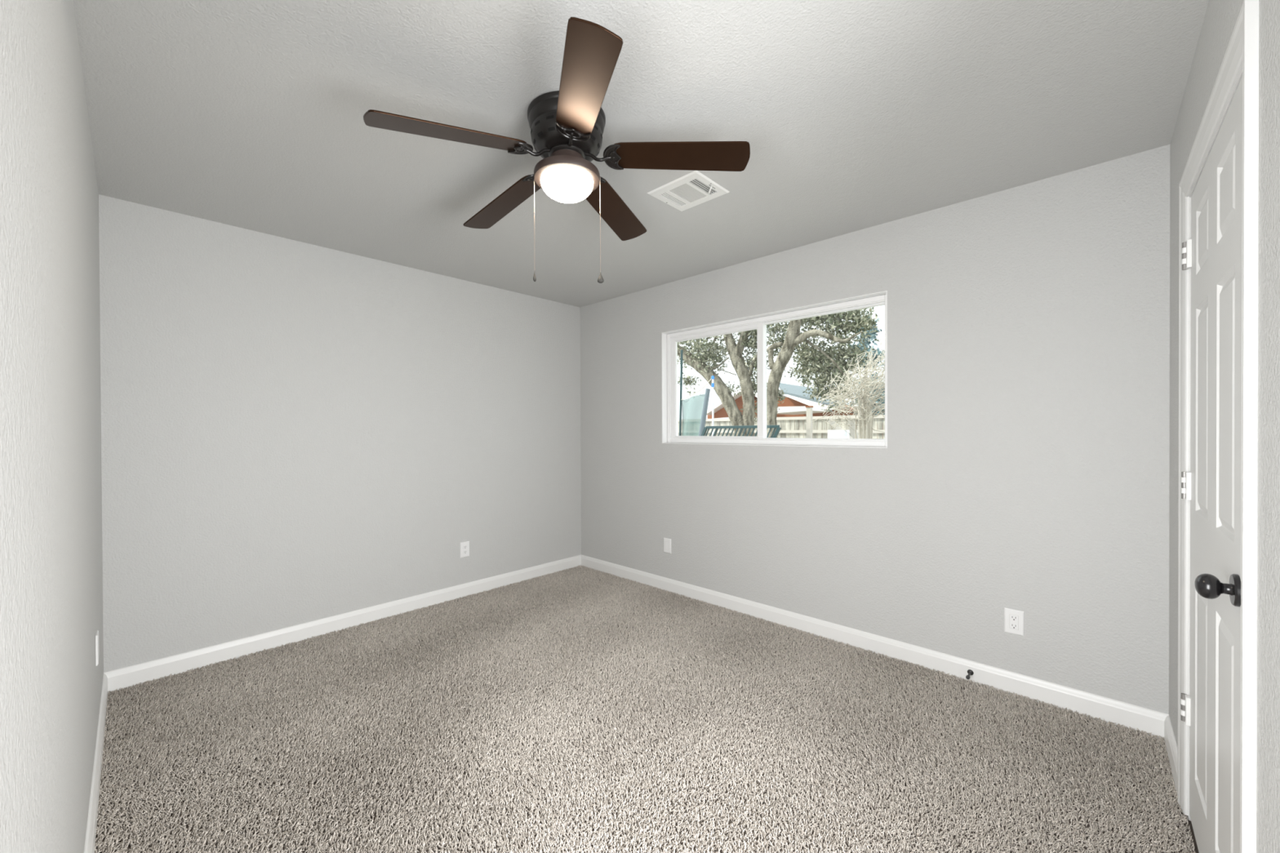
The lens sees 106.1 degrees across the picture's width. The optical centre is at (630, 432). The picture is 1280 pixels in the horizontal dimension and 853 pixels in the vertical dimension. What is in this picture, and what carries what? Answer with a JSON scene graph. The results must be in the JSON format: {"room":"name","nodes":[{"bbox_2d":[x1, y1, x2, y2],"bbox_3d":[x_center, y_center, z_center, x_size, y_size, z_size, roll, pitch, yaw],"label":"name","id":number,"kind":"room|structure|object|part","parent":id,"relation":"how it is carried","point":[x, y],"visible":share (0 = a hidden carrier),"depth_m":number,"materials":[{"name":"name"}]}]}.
{"room":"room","nodes":[
{"label":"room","id":0,"kind":"room"},
{"bbox_2d":[0,0,103,852],"bbox_3d":[-1.304,0.065,1.013,3.735,2.454,0.150,0,0,44],"label":"wall","id":1,"kind":"structure","parent":0,"point":[51,561],"depth_m":0.82,"materials":[{"name":"grey paint"}]},
{"bbox_2d":[84,673,107,852],"bbox_3d":[-1.628,1.236,1.450,2.636,0.108,0.014,0,0,44],"label":"baseboard","id":2,"kind":"structure","parent":1,"relation":"attached to","point":[90,842],"depth_m":1.68,"materials":[{"name":"white paint"}]},
{"bbox_2d":[95,630,98,666],"bbox_3d":[-2.110,0.851,1.903,0.074,0.118,0.006,0,0,44],"label":"wall plate","id":3,"kind":"object","parent":1,"relation":"attached to","point":[97,631],"visible":1,"depth_m":1.88,"materials":[{"name":"white plastic"}]},
{"bbox_2d":[98,194,581,672],"bbox_3d":[-1.592,0.051,3.516,0.150,2.454,3.361,0,0,44],"label":"wall","id":4,"kind":"structure","parent":0,"point":[294,433],"depth_m":2.97,"materials":[{"name":"grey paint"}]},
{"bbox_2d":[103,555,582,693],"bbox_3d":[-1.528,1.224,3.466,0.014,0.108,3.061,0,0,44],"label":"baseboard","id":5,"kind":"structure","parent":4,"relation":"attached to","point":[120,678],"depth_m":2.97,"materials":[{"name":"white paint"}]},
{"bbox_2d":[460,541,469,558],"bbox_3d":[-1.284,0.905,3.723,0.009,0.118,0.074,0,0,44],"label":"outlet","id":6,"kind":"object","parent":4,"relation":"attached to","point":[464,546],"visible":1,"depth_m":3.72,"materials":[{"name":"white plastic"}]},
{"bbox_2d":[73,0,1208,307],"bbox_3d":[-0.197,-1.234,2.163,4.035,0.120,3.361,0,0,44],"label":"ceiling","id":7,"kind":"structure","parent":0,"point":[853,115],"depth_m":1.74,"materials":[{"name":"grey paint"}]},
{"bbox_2d":[363,17,750,283],"bbox_3d":[-0.270,-0.864,1.810,1.245,0.615,1.277,0,0,44],"label":"ceiling fan","id":8,"kind":"object","parent":7,"relation":"hanging from","point":[566,125],"visible":1,"depth_m":1.70,"materials":[{"name":"brown wood"}]},
{"bbox_3d":[-0.591,-0.977,1.570,0.499,0.006,0.138,-9,17,-31],"label":"blade","id":9,"kind":"part","parent":8,"relation":"part of","materials":[{"name":"brown wood"}]},
{"bbox_3d":[-0.544,-0.979,2.066,0.499,0.006,0.138,-9,6,42],"label":"blade","id":10,"kind":"part","parent":8,"relation":"part of","materials":[{"name":"brown wood"}]},
{"bbox_3d":[-0.359,-0.773,1.788,0.004,0.347,0.004,0,0,44],"label":"chain","id":11,"kind":"part","parent":8,"relation":"part of","materials":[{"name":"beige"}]},
{"bbox_3d":[-0.138,-0.990,1.383,0.138,0.006,0.499,12,2,-15],"label":"blade","id":12,"kind":"part","parent":8,"relation":"part of","materials":[{"name":"brown wood"}]},
{"bbox_3d":[-0.114,-0.771,1.788,0.004,0.354,0.004,0,0,44],"label":"chain","id":13,"kind":"part","parent":8,"relation":"part of","materials":[{"name":"beige"}]},
{"bbox_3d":[-0.074,-0.994,2.169,0.138,0.006,0.499,-13,-10,22],"label":"blade","id":14,"kind":"part","parent":8,"relation":"part of","materials":[{"name":"brown wood"}]},
{"bbox_3d":[0.177,-1.001,1.744,0.499,0.006,0.138,4,-11,6],"label":"blade","id":15,"kind":"part","parent":8,"relation":"part of","materials":[{"name":"brown wood"}]},
{"bbox_2d":[646,170,728,211],"bbox_3d":[0.280,-1.164,2.359,0.300,0.025,0.276,0,0,44],"label":"ceiling vent","id":16,"kind":"object","parent":7,"relation":"in","point":[691,189],"visible":0.99,"depth_m":2.34,"materials":[{"name":"white metal"}]},
{"bbox_2d":[94,564,1199,852],"bbox_3d":[-0.186,1.333,2.178,4.035,0.106,3.361,0,0,44],"label":"floor","id":17,"kind":"structure","parent":0,"point":[579,709],"depth_m":1.93,"materials":[{"name":"grey carpet"}]},
{"bbox_2d":[580,144,1169,714],"bbox_3d":[0.921,0.042,3.329,3.735,2.454,0.150,0,0,44],"label":"wall","id":18,"kind":"structure","parent":0,"point":[1024,464],"depth_m":2.47,"materials":[{"name":"grey paint"}]},
{"bbox_2d":[663,537,671,553],"bbox_3d":[0.289,0.901,3.835,0.074,0.115,0.007,0,0,44],"label":"wall plate","id":19,"kind":"object","parent":18,"relation":"attached to","point":[667,542],"visible":1,"depth_m":3.83,"materials":[{"name":"white plastic"}]},
{"bbox_2d":[662,290,887,448],"bbox_3d":[0.897,-0.357,3.344,1.662,0.889,0.145,0,0,44],"label":"window","id":20,"kind":"structure","parent":18,"relation":"in","point":[670,339],"depth_m":3.36,"materials":[{"name":"white plastic"}]},
{"bbox_3d":[0.629,-0.360,3.624,0.819,0.817,0.030,0,0,44],"label":"sash frame","id":21,"kind":"part","parent":20,"relation":"part of","materials":[{"name":"white plastic"}]},
{"bbox_3d":[1.214,-0.359,3.105,0.813,0.821,0.028,0,0,44],"label":"sash frame","id":22,"kind":"part","parent":20,"relation":"part of","materials":[{"name":"white plastic"}]},
{"bbox_2d":[581,555,1168,738],"bbox_3d":[0.874,1.216,3.271,3.721,0.108,0.014,0,0,44],"label":"baseboard","id":23,"kind":"structure","parent":18,"relation":"attached to","point":[1111,710],"depth_m":2.58,"materials":[{"name":"white paint"}]},
{"bbox_2d":[965,669,973,679],"bbox_3d":[1.697,1.218,2.417,0.027,0.027,0.078,0,0,44],"label":"doorstop","id":24,"kind":"object","parent":18,"relation":"attached to","point":[970,672],"visible":1,"depth_m":2.43,"materials":[{"name":"brown metal"}]},
{"bbox_2d":[1004,608,1023,635],"bbox_3d":[1.855,0.917,2.331,0.074,0.118,0.008,0,0,44],"label":"outlet","id":25,"kind":"object","parent":18,"relation":"attached to","point":[1013,619],"visible":1,"depth_m":2.33,"materials":[{"name":"white plastic"}]},
{"bbox_2d":[1009,614,1018,630],"bbox_3d":[1.853,0.917,2.329,0.033,0.067,0.002,0,0,44],"label":"socket","id":26,"kind":"object","parent":25,"relation":"attached to","point":[1014,619],"depth_m":2.33,"materials":[{"name":"white plastic"}]},
{"bbox_2d":[1168,0,1279,852],"bbox_3d":[1.210,0.055,0.825,0.150,2.454,3.361,0,0,44],"label":"wall","id":27,"kind":"structure","parent":0,"point":[1220,18],"depth_m":0.89,"materials":[{"name":"grey paint"}]},
{"bbox_2d":[1164,715,1177,798],"bbox_3d":[2.041,1.219,1.810,0.014,0.108,0.476,0,0,44],"label":"baseboard","id":28,"kind":"structure","parent":27,"relation":"attached to","point":[1169,736],"depth_m":1.82,"materials":[{"name":"white paint"}]},
{"bbox_2d":[1180,76,1242,852],"bbox_3d":[1.531,0.246,1.287,0.095,2.013,0.838,0,0,44],"label":"door","id":29,"kind":"structure","parent":27,"relation":"in","point":[1211,710],"depth_m":1.24,"materials":[{"name":"white paint"}]},
{"bbox_3d":[1.295,0.344,1.071,0.053,0.055,0.055,0,0,44],"label":"handle","id":30,"kind":"part","parent":29,"relation":"part of","materials":[{"name":"black metal"}]},
{"bbox_2d":[1177,0,1258,852],"bbox_3d":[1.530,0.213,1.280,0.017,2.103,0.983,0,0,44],"label":"trim","id":31,"kind":"structure","parent":27,"relation":"attached to","point":[1242,53],"depth_m":0.93,"materials":[{"name":"white paint"}]},
{"label":"outside","id":32,"kind":"structure","parent":0,"visible":0},
{"bbox_3d":[14.961,1.462,31.469,65.000,0.150,59.830,0,0,44],"label":"ground","id":33,"kind":"structure","parent":32,"visible":0},
{"bbox_2d":[679,350,711,435],"bbox_3d":[1.125,-0.003,8.941,0.234,3.169,0.921,0,0,-36],"label":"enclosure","id":34,"kind":"object","parent":33,"relation":"on","point":[694,409],"visible":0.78,"depth_m":8.93,"materials":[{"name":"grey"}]},
{"bbox_3d":[0.950,-0.009,9.298,0.137,3.161,0.042,0,0,44],"label":"padded post","id":35,"kind":"part","parent":34,"relation":"part of","materials":[{"name":"teal paint"}]},
{"bbox_3d":[1.219,0.395,8.765,0.528,2.373,0.097,0,0,44],"label":"padded post","id":36,"kind":"part","parent":34,"relation":"part of","materials":[{"name":"grey"}]},
{"bbox_2d":[711,375,714,435],"bbox_3d":[1.616,0.223,9.492,0.064,2.689,0.064,0,0,44],"label":"pole","id":37,"kind":"object","parent":33,"relation":"on","point":[713,376],"visible":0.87,"depth_m":9.47,"materials":[{"name":"white metal"}]},
{"bbox_2d":[677,324,782,436],"bbox_3d":[2.233,-1.042,12.064,3.712,5.256,2.452,0,0,44],"label":"oak tree","id":38,"kind":"object","parent":33,"relation":"on","point":[748,385],"visible":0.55,"depth_m":11.76,"materials":[{"name":"green plant"}]},
{"bbox_2d":[701,425,781,444],"bbox_3d":[1.100,0.752,6.398,1.908,1.686,0.050,0,0,44],"label":"railing","id":39,"kind":"object","parent":33,"relation":"on","point":[741,427],"visible":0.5,"depth_m":6.11,"materials":[{"name":"teal metal"}]},
{"bbox_3d":[0.716,0.759,6.756,0.857,1.671,0.035,0,0,44],"label":"post","id":40,"kind":"part","parent":39,"relation":"part of","materials":[{"name":"teal metal"}]},
{"bbox_3d":[1.389,-0.070,6.102,1.051,0.040,0.022,0,0,44],"label":"rail","id":41,"kind":"part","parent":39,"relation":"part of","materials":[{"name":"metal"}]},
{"bbox_3d":[1.451,0.763,6.050,0.920,1.666,0.035,0,0,44],"label":"post","id":42,"kind":"part","parent":39,"relation":"part of","materials":[{"name":"metal"}]},
{"bbox_2d":[677,414,884,447],"bbox_3d":[4.378,0.523,15.141,7.362,2.001,0.070,0,0,44],"label":"fence","id":43,"kind":"object","parent":33,"relation":"on","point":[820,428],"visible":0.13,"depth_m":14.40,"materials":[{"name":"grey wood"}]},
{"bbox_3d":[4.367,-0.032,15.129,7.362,0.090,0.045,0,0,44],"label":"rail","id":44,"kind":"part","parent":43,"relation":"part of","materials":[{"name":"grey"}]},
{"bbox_3d":[4.365,-0.432,15.127,7.362,0.090,0.045,0,0,44],"label":"rail","id":45,"kind":"part","parent":43,"relation":"part of","materials":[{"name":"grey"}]},
{"bbox_2d":[706,382,883,439],"bbox_3d":[7.032,-0.215,20.509,6.734,4.335,7.800,0,0,44],"label":"house","id":46,"kind":"structure","parent":33,"relation":"on","point":[795,402],"depth_m":19.20,"materials":[{"name":"brown wood"}]},
{"bbox_2d":[805,405,813,438],"bbox_3d":[4.725,0.416,12.747,0.150,2.241,0.150,0,0,44],"label":"fence post","id":47,"kind":"object","parent":33,"relation":"on","point":[809,408],"visible":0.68,"depth_m":12.70,"materials":[{"name":"grey wood"}]},
{"bbox_2d":[755,306,883,437],"bbox_3d":[3.865,-1.010,10.373,2.857,5.196,2.205,0,0,44],"label":"oak tree","id":48,"kind":"object","parent":33,"relation":"on","point":[823,362],"visible":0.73,"depth_m":10.09,"materials":[{"name":"green plant"}]},
{"bbox_2d":[827,430,849,446],"bbox_3d":[4.604,0.745,10.683,0.462,1.606,0.050,0,0,44],"label":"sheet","id":49,"kind":"object","parent":33,"relation":"on","point":[831,433],"visible":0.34,"depth_m":10.65,"materials":[{"name":"white"}]},
{"bbox_2d":[827,417,852,438],"bbox_3d":[4.813,0.029,10.857,0.742,0.710,0.035,0,0,44],"label":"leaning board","id":50,"kind":"object","parent":33,"relation":"on","point":[832,422],"visible":0.36,"depth_m":10.99,"materials":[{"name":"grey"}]},
{"bbox_2d":[811,337,884,439],"bbox_3d":[3.404,0.087,7.244,1.136,3.032,1.740,-1,0,-42],"label":"tree","id":51,"kind":"object","parent":33,"relation":"on","point":[865,416],"visible":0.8,"depth_m":7.04,"materials":[{"name":"beige plant"}]},
{"bbox_2d":[847,419,858,438],"bbox_3d":[5.247,0.626,11.000,0.574,1.868,0.035,0,0,44],"label":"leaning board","id":52,"kind":"object","parent":33,"relation":"on","point":[851,431],"visible":0.14,"depth_m":11.10,"materials":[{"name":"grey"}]},
{"bbox_2d":[847,312,884,424],"bbox_3d":[7.806,-1.172,15.322,1.779,5.424,1.528,0,0,44],"label":"evergreen tree","id":53,"kind":"object","parent":33,"relation":"on","point":[873,334],"visible":0.15,"depth_m":15.28,"materials":[{"name":"green plant"}]}
]}

